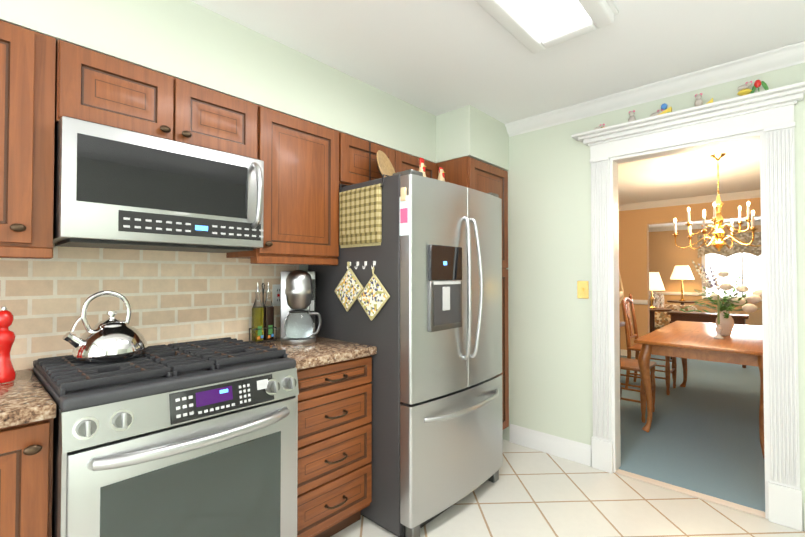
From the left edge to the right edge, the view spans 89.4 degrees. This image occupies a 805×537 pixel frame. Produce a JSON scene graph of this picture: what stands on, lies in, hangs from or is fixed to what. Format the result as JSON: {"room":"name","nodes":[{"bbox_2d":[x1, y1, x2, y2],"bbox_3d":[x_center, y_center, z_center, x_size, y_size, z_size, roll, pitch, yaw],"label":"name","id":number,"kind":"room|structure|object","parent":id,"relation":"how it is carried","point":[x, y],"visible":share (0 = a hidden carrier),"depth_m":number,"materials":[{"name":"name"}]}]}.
{"room":"kitchen","nodes":[
{"label":"kitchen","id":0,"kind":"room"},
{"bbox_2d":[0,0,804,529],"bbox_3d":[0.268,0.070,0.733,4.000,2.440,4.570,-1,-1,43],"label":"wall","id":1,"kind":"structure","parent":0,"point":[548,170],"depth_m":2.73,"materials":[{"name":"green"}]},
{"bbox_2d":[0,20,63,255],"bbox_3d":[-1.482,-0.432,1.302,0.339,0.723,0.528,-1,-1,43],"label":"upper cabinet","id":2,"kind":"object","parent":1,"relation":"attached to","point":[46,82],"depth_m":1.33,"materials":[{"name":"brown wood"}]},
{"bbox_2d":[64,41,179,141],"bbox_3d":[-1.177,-0.647,1.638,0.339,0.281,0.365,-1,-1,43],"label":"upper cabinet","id":3,"kind":"object","parent":1,"relation":"attached to","point":[100,88],"depth_m":1.52,"materials":[{"name":"brown wood"}]},
{"bbox_2d":[53,116,263,252],"bbox_3d":[-1.006,-0.295,1.723,0.468,0.418,0.723,-1,-1,43],"label":"microwave oven","id":4,"kind":"object","parent":3,"relation":"attached to","point":[116,188],"visible":1,"depth_m":1.54,"materials":[{"name":"silver metal"}]},
{"bbox_2d":[0,244,298,371],"bbox_3d":[-1.381,0.141,1.662,0.010,0.530,2.210,-1,-1,43],"label":"tile backsplash","id":5,"kind":"structure","parent":1,"relation":"attached to","point":[172,297],"depth_m":1.84,"materials":[{"name":"tile"}]},
{"bbox_2d":[272,284,279,305],"bbox_3d":[-0.723,0.155,2.365,0.008,0.126,0.072,-1,-1,43],"label":"electrical outlet plate","id":6,"kind":"object","parent":5,"relation":"attached to","point":[275,294],"visible":0.79,"depth_m":2.35,"materials":[{"name":"white plastic"}]},
{"bbox_2d":[180,79,263,160],"bbox_3d":[-0.930,-0.643,1.907,0.339,0.281,0.365,-1,-1,43],"label":"upper cabinet","id":7,"kind":"object","parent":1,"relation":"attached to","point":[209,118],"depth_m":1.80,"materials":[{"name":"brown wood"}]},
{"bbox_2d":[226,107,343,263],"bbox_3d":[-0.640,-0.417,2.219,0.339,0.723,0.486,-1,-1,43],"label":"upper cabinet","id":8,"kind":"object","parent":1,"relation":"attached to","point":[304,160],"depth_m":2.09,"materials":[{"name":"brown wood"}]},
{"bbox_2d":[344,133,399,185],"bbox_3d":[-0.322,-0.626,2.568,0.339,0.293,0.450,-1,-1,43],"label":"upper cabinet","id":9,"kind":"object","parent":1,"relation":"attached to","point":[356,150],"depth_m":2.41,"materials":[{"name":"brown wood"}]},
{"bbox_2d":[400,152,439,179],"bbox_3d":[-0.020,-0.620,2.898,0.339,0.293,0.444,-1,-1,43],"label":"upper cabinet","id":10,"kind":"object","parent":1,"relation":"attached to","point":[407,162],"depth_m":2.78,"materials":[{"name":"brown wood"}]},
{"bbox_2d":[577,281,588,298],"bbox_3d":[1.231,0.145,2.779,0.075,0.120,0.012,-1,-1,43],"label":"switch plate","id":11,"kind":"object","parent":1,"relation":"attached to","point":[582,289],"visible":1,"depth_m":2.78,"materials":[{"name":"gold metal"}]},
{"bbox_2d":[505,41,804,136],"bbox_3d":[1.939,-1.084,2.110,3.071,0.082,0.070,-1,-1,43],"label":"crown molding","id":12,"kind":"structure","parent":1,"relation":"attached to","point":[774,59],"depth_m":2.42,"materials":[{"name":"white wood"}]},
{"bbox_2d":[509,424,804,530],"bbox_3d":[1.957,1.246,2.090,3.071,0.134,0.016,-1,-1,43],"label":"baseboard","id":13,"kind":"structure","parent":1,"relation":"attached to","point":[572,450],"depth_m":2.90,"materials":[{"name":"white wood"}]},
{"bbox_2d":[571,81,804,530],"bbox_3d":[1.653,0.206,2.416,1.174,2.224,0.250,-1,-1,43],"label":"trim","id":14,"kind":"structure","parent":1,"relation":"attached to","point":[766,118],"depth_m":2.18,"materials":[{"name":"white wood"}]},
{"bbox_2d":[628,110,635,121],"bbox_3d":[1.440,-0.943,2.539,0.039,0.062,0.062,-1,-1,43],"label":"figurine","id":15,"kind":"object","parent":14,"relation":"on","point":[631,113],"depth_m":2.53,"materials":[{"name":"beige ceramic"}]},
{"bbox_2d":[650,103,671,116],"bbox_3d":[1.552,-0.943,2.436,0.107,0.059,0.062,-1,-1,43],"label":"figurine","id":16,"kind":"object","parent":14,"relation":"on","point":[663,106],"depth_m":2.42,"materials":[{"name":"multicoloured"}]},
{"bbox_2d":[695,93,712,105],"bbox_3d":[1.704,-0.949,2.296,0.077,0.065,0.062,-1,-1,43],"label":"figurine","id":17,"kind":"object","parent":14,"relation":"on","point":[698,97],"depth_m":2.30,"materials":[{"name":"beige ceramic"}]},
{"bbox_2d":[737,80,768,95],"bbox_3d":[1.857,-0.950,2.156,0.123,0.065,0.062,-1,-1,43],"label":"figurine","id":18,"kind":"object","parent":14,"relation":"on","point":[744,89],"depth_m":2.15,"materials":[{"name":"multicoloured ceramic"}]},
{"bbox_2d":[190,0,804,227],"bbox_3d":[2.850,-1.125,3.935,5.200,0.140,12.750,-1,-1,43],"label":"ceiling","id":19,"kind":"structure","parent":0,"point":[436,57],"depth_m":2.12,"materials":[{"name":"white paint"}]},
{"bbox_2d":[474,0,618,53],"bbox_3d":[0.331,-1.107,1.408,0.405,0.061,1.390,-1,-1,43],"label":"ceiling light fixture","id":20,"kind":"object","parent":19,"relation":"attached to","point":[534,26],"visible":1,"depth_m":1.76,"materials":[{"name":"white plastic"}]},
{"bbox_2d":[619,271,623,302],"bbox_3d":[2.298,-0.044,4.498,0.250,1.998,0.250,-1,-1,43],"label":"wall sconce","id":21,"kind":"object","parent":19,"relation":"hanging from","point":[621,294],"visible":0.04,"depth_m":4.49,"materials":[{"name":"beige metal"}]},
{"bbox_2d":[672,153,760,250],"bbox_3d":[2.941,-0.607,3.788,0.714,0.899,0.725,-1,-1,43],"label":"chandelier","id":22,"kind":"object","parent":19,"relation":"hanging from","point":[718,243],"visible":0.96,"depth_m":3.76,"materials":[{"name":"gold metal"}]},
{"bbox_2d":[331,439,804,536],"bbox_3d":[0.228,1.319,0.667,4.000,0.060,4.450,-1,-1,43],"label":"floor","id":23,"kind":"structure","parent":0,"point":[530,492],"depth_m":2.20,"materials":[{"name":"tile"}]},
{"bbox_2d":[0,420,52,536],"bbox_3d":[-1.374,0.860,1.198,0.609,0.873,0.453,-1,-1,43],"label":"base cabinet","id":24,"kind":"object","parent":23,"relation":"on","point":[26,451],"depth_m":1.12,"materials":[{"name":"brown wood"}]},
{"bbox_2d":[0,369,56,427],"bbox_3d":[-1.550,0.398,0.994,0.636,0.040,1.004,-1,-1,43],"label":"countertop","id":25,"kind":"structure","parent":24,"relation":"on","point":[23,400],"depth_m":1.16,"materials":[{"name":"brown stone"}]},
{"bbox_2d":[0,307,15,382],"bbox_3d":[-1.364,0.258,1.391,0.064,0.255,0.064,-1,-1,43],"label":"pepper mill","id":26,"kind":"object","parent":25,"relation":"on","point":[7,370],"visible":1,"depth_m":1.38,"materials":[{"name":"red wood"}]},
{"bbox_2d":[33,337,298,536],"bbox_3d":[-0.894,0.823,1.584,0.758,0.964,0.750,-1,-1,43],"label":"range","id":27,"kind":"object","parent":23,"relation":"on","point":[199,438],"visible":0.94,"depth_m":1.36,"materials":[{"name":"silver metal"}]},
{"bbox_2d":[62,290,147,362],"bbox_3d":[-1.121,0.211,1.546,0.238,0.256,0.267,-1,-1,43],"label":"kettle","id":28,"kind":"object","parent":27,"relation":"on","point":[111,338],"visible":1,"depth_m":1.49,"materials":[{"name":"silver metal"}]},
{"bbox_2d":[297,356,371,536],"bbox_3d":[-0.541,0.876,2.105,0.609,0.873,0.486,-1,-1,43],"label":"base cabinet","id":29,"kind":"object","parent":23,"relation":"on","point":[334,467],"depth_m":1.90,"materials":[{"name":"brown wood"}]},
{"bbox_2d":[249,336,375,371],"bbox_3d":[-0.529,0.417,2.106,0.636,0.040,0.490,-1,-1,43],"label":"countertop","id":30,"kind":"structure","parent":29,"relation":"on","point":[323,351],"depth_m":1.97,"materials":[{"name":"brown stone"}]},
{"bbox_2d":[249,282,276,342],"bbox_3d":[-0.761,0.237,2.219,0.065,0.321,0.129,-1,-1,43],"label":"bottles","id":31,"kind":"object","parent":30,"relation":"on","point":[263,327],"visible":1,"depth_m":2.20,"materials":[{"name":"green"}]},
{"bbox_2d":[280,270,321,344],"bbox_3d":[-0.578,0.205,2.282,0.299,0.391,0.265,-1,-1,43],"label":"coffee maker","id":32,"kind":"object","parent":30,"relation":"on","point":[298,313],"visible":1,"depth_m":2.17,"materials":[{"name":"silver metal"}]},
{"bbox_2d":[308,142,502,536],"bbox_3d":[0.053,0.282,2.491,0.940,2.076,0.907,-1,-1,43],"label":"refrigerator","id":33,"kind":"object","parent":23,"relation":"on","point":[409,286],"visible":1,"depth_m":2.08,"materials":[{"name":"grey metal"}]},
{"bbox_2d":[440,156,508,429],"bbox_3d":[0.416,0.284,3.158,0.609,2.092,0.544,-1,-1,43],"label":"tall cabinet","id":34,"kind":"object","parent":23,"relation":"on","point":[466,171],"depth_m":3.07,"materials":[{"name":"brown wood"}]},
{"bbox_2d":[618,197,762,350],"bbox_3d":[1.493,0.124,2.716,4.580,2.400,0.010,-1,-1,43],"label":"wall","id":35,"kind":"structure","parent":0,"point":[643,251],"depth_m":2.54,"materials":[{"name":"brown paint"}]},
{"bbox_2d":[618,190,760,356],"bbox_3d":[4.210,0.174,5.801,4.450,2.394,0.070,-1,-1,43],"label":"trim","id":36,"kind":"structure","parent":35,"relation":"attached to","point":[704,199],"depth_m":5.88,"materials":[{"name":"white wood"}]},
{"bbox_2d":[697,232,760,257],"bbox_3d":[7.067,-0.488,8.480,1.490,0.500,0.065,-1,-1,43],"label":"window valance","id":37,"kind":"object","parent":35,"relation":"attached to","point":[724,251],"visible":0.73,"depth_m":8.53,"materials":[{"name":"beige fabric"}]},
{"bbox_2d":[702,253,761,300],"bbox_3d":[7.120,0.028,8.529,1.370,1.270,0.080,-1,-1,43],"label":"living room window","id":38,"kind":"structure","parent":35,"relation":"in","point":[747,267],"depth_m":8.60,"materials":[{"name":"white glass"}]},
{"label":"outside","id":39,"kind":"structure","parent":0,"visible":0},
{"bbox_2d":[619,354,764,511],"bbox_3d":[4.372,1.400,5.550,5.200,0.064,8.250,-1,-1,43],"label":"floor carpet","id":40,"kind":"object","parent":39,"point":[702,436],"visible":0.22,"depth_m":3.28,"materials":[{"name":"carpet"}]},
{"bbox_2d":[619,321,624,433],"bbox_3d":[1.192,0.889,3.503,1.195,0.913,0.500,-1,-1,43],"label":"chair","id":41,"kind":"object","parent":40,"relation":"on","point":[621,323],"visible":0.04,"depth_m":3.26,"materials":[{"name":"brown wood"}]},
{"bbox_2d":[620,357,656,422],"bbox_3d":[2.055,0.810,3.825,0.498,1.060,0.430,-1,-1,43],"label":"chair","id":42,"kind":"object","parent":40,"relation":"on","point":[629,364],"visible":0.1,"depth_m":3.66,"materials":[{"name":"brown wood"}]},
{"bbox_2d":[621,293,676,394],"bbox_3d":[2.792,0.824,4.628,0.498,1.060,0.430,-1,-1,43],"label":"chair","id":43,"kind":"object","parent":40,"relation":"on","point":[635,347],"visible":0.79,"depth_m":4.60,"materials":[{"name":"brown wood"}]},
{"bbox_2d":[649,272,671,332],"bbox_3d":[4.207,0.727,6.860,0.560,1.325,0.560,-1,-1,43],"label":"table lamp","id":44,"kind":"object","parent":40,"relation":"on","point":[655,282],"visible":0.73,"depth_m":6.76,"materials":[{"name":"white fabric"}]},
{"bbox_2d":[649,291,696,329],"bbox_3d":[5.105,0.947,8.041,0.980,0.925,1.900,-1,-1,43],"label":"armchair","id":45,"kind":"object","parent":40,"relation":"on","point":[662,319],"visible":0.1,"depth_m":8.00,"materials":[{"name":"beige fabric"}]},
{"bbox_2d":[667,266,697,304],"bbox_3d":[6.100,0.681,8.870,0.560,1.485,0.560,-1,-1,43],"label":"table lamp","id":46,"kind":"object","parent":40,"relation":"on","point":[682,273],"visible":0.79,"depth_m":8.76,"materials":[{"name":"white fabric"}]},
{"bbox_2d":[634,321,764,458],"bbox_3d":[2.875,0.972,3.748,0.880,0.761,1.940,-1,-1,43],"label":"dining table","id":47,"kind":"object","parent":40,"relation":"on","point":[684,341],"visible":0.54,"depth_m":3.30,"materials":[{"name":"brown wood"}]},
{"bbox_2d":[714,294,723,338],"bbox_3d":[2.639,0.400,3.397,0.072,0.369,0.071,-1,-1,43],"label":"candlestick","id":48,"kind":"object","parent":47,"relation":"on","point":[718,329],"visible":1,"depth_m":3.39,"materials":[{"name":"white ceramic"}]},
{"bbox_2d":[679,261,761,335],"bbox_3d":[2.845,0.255,3.584,0.640,0.666,0.615,-1,-1,43],"label":"flower vase","id":49,"kind":"object","parent":47,"relation":"on","point":[746,302],"visible":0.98,"depth_m":3.52,"materials":[{"name":"white ceramic"}]},
{"bbox_2d":[667,311,748,367],"bbox_3d":[4.471,1.017,5.974,0.940,0.715,0.300,-1,-1,43],"label":"console table","id":50,"kind":"object","parent":40,"relation":"on","point":[739,319],"visible":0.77,"depth_m":5.95,"materials":[{"name":"brown wood"}]}
]}

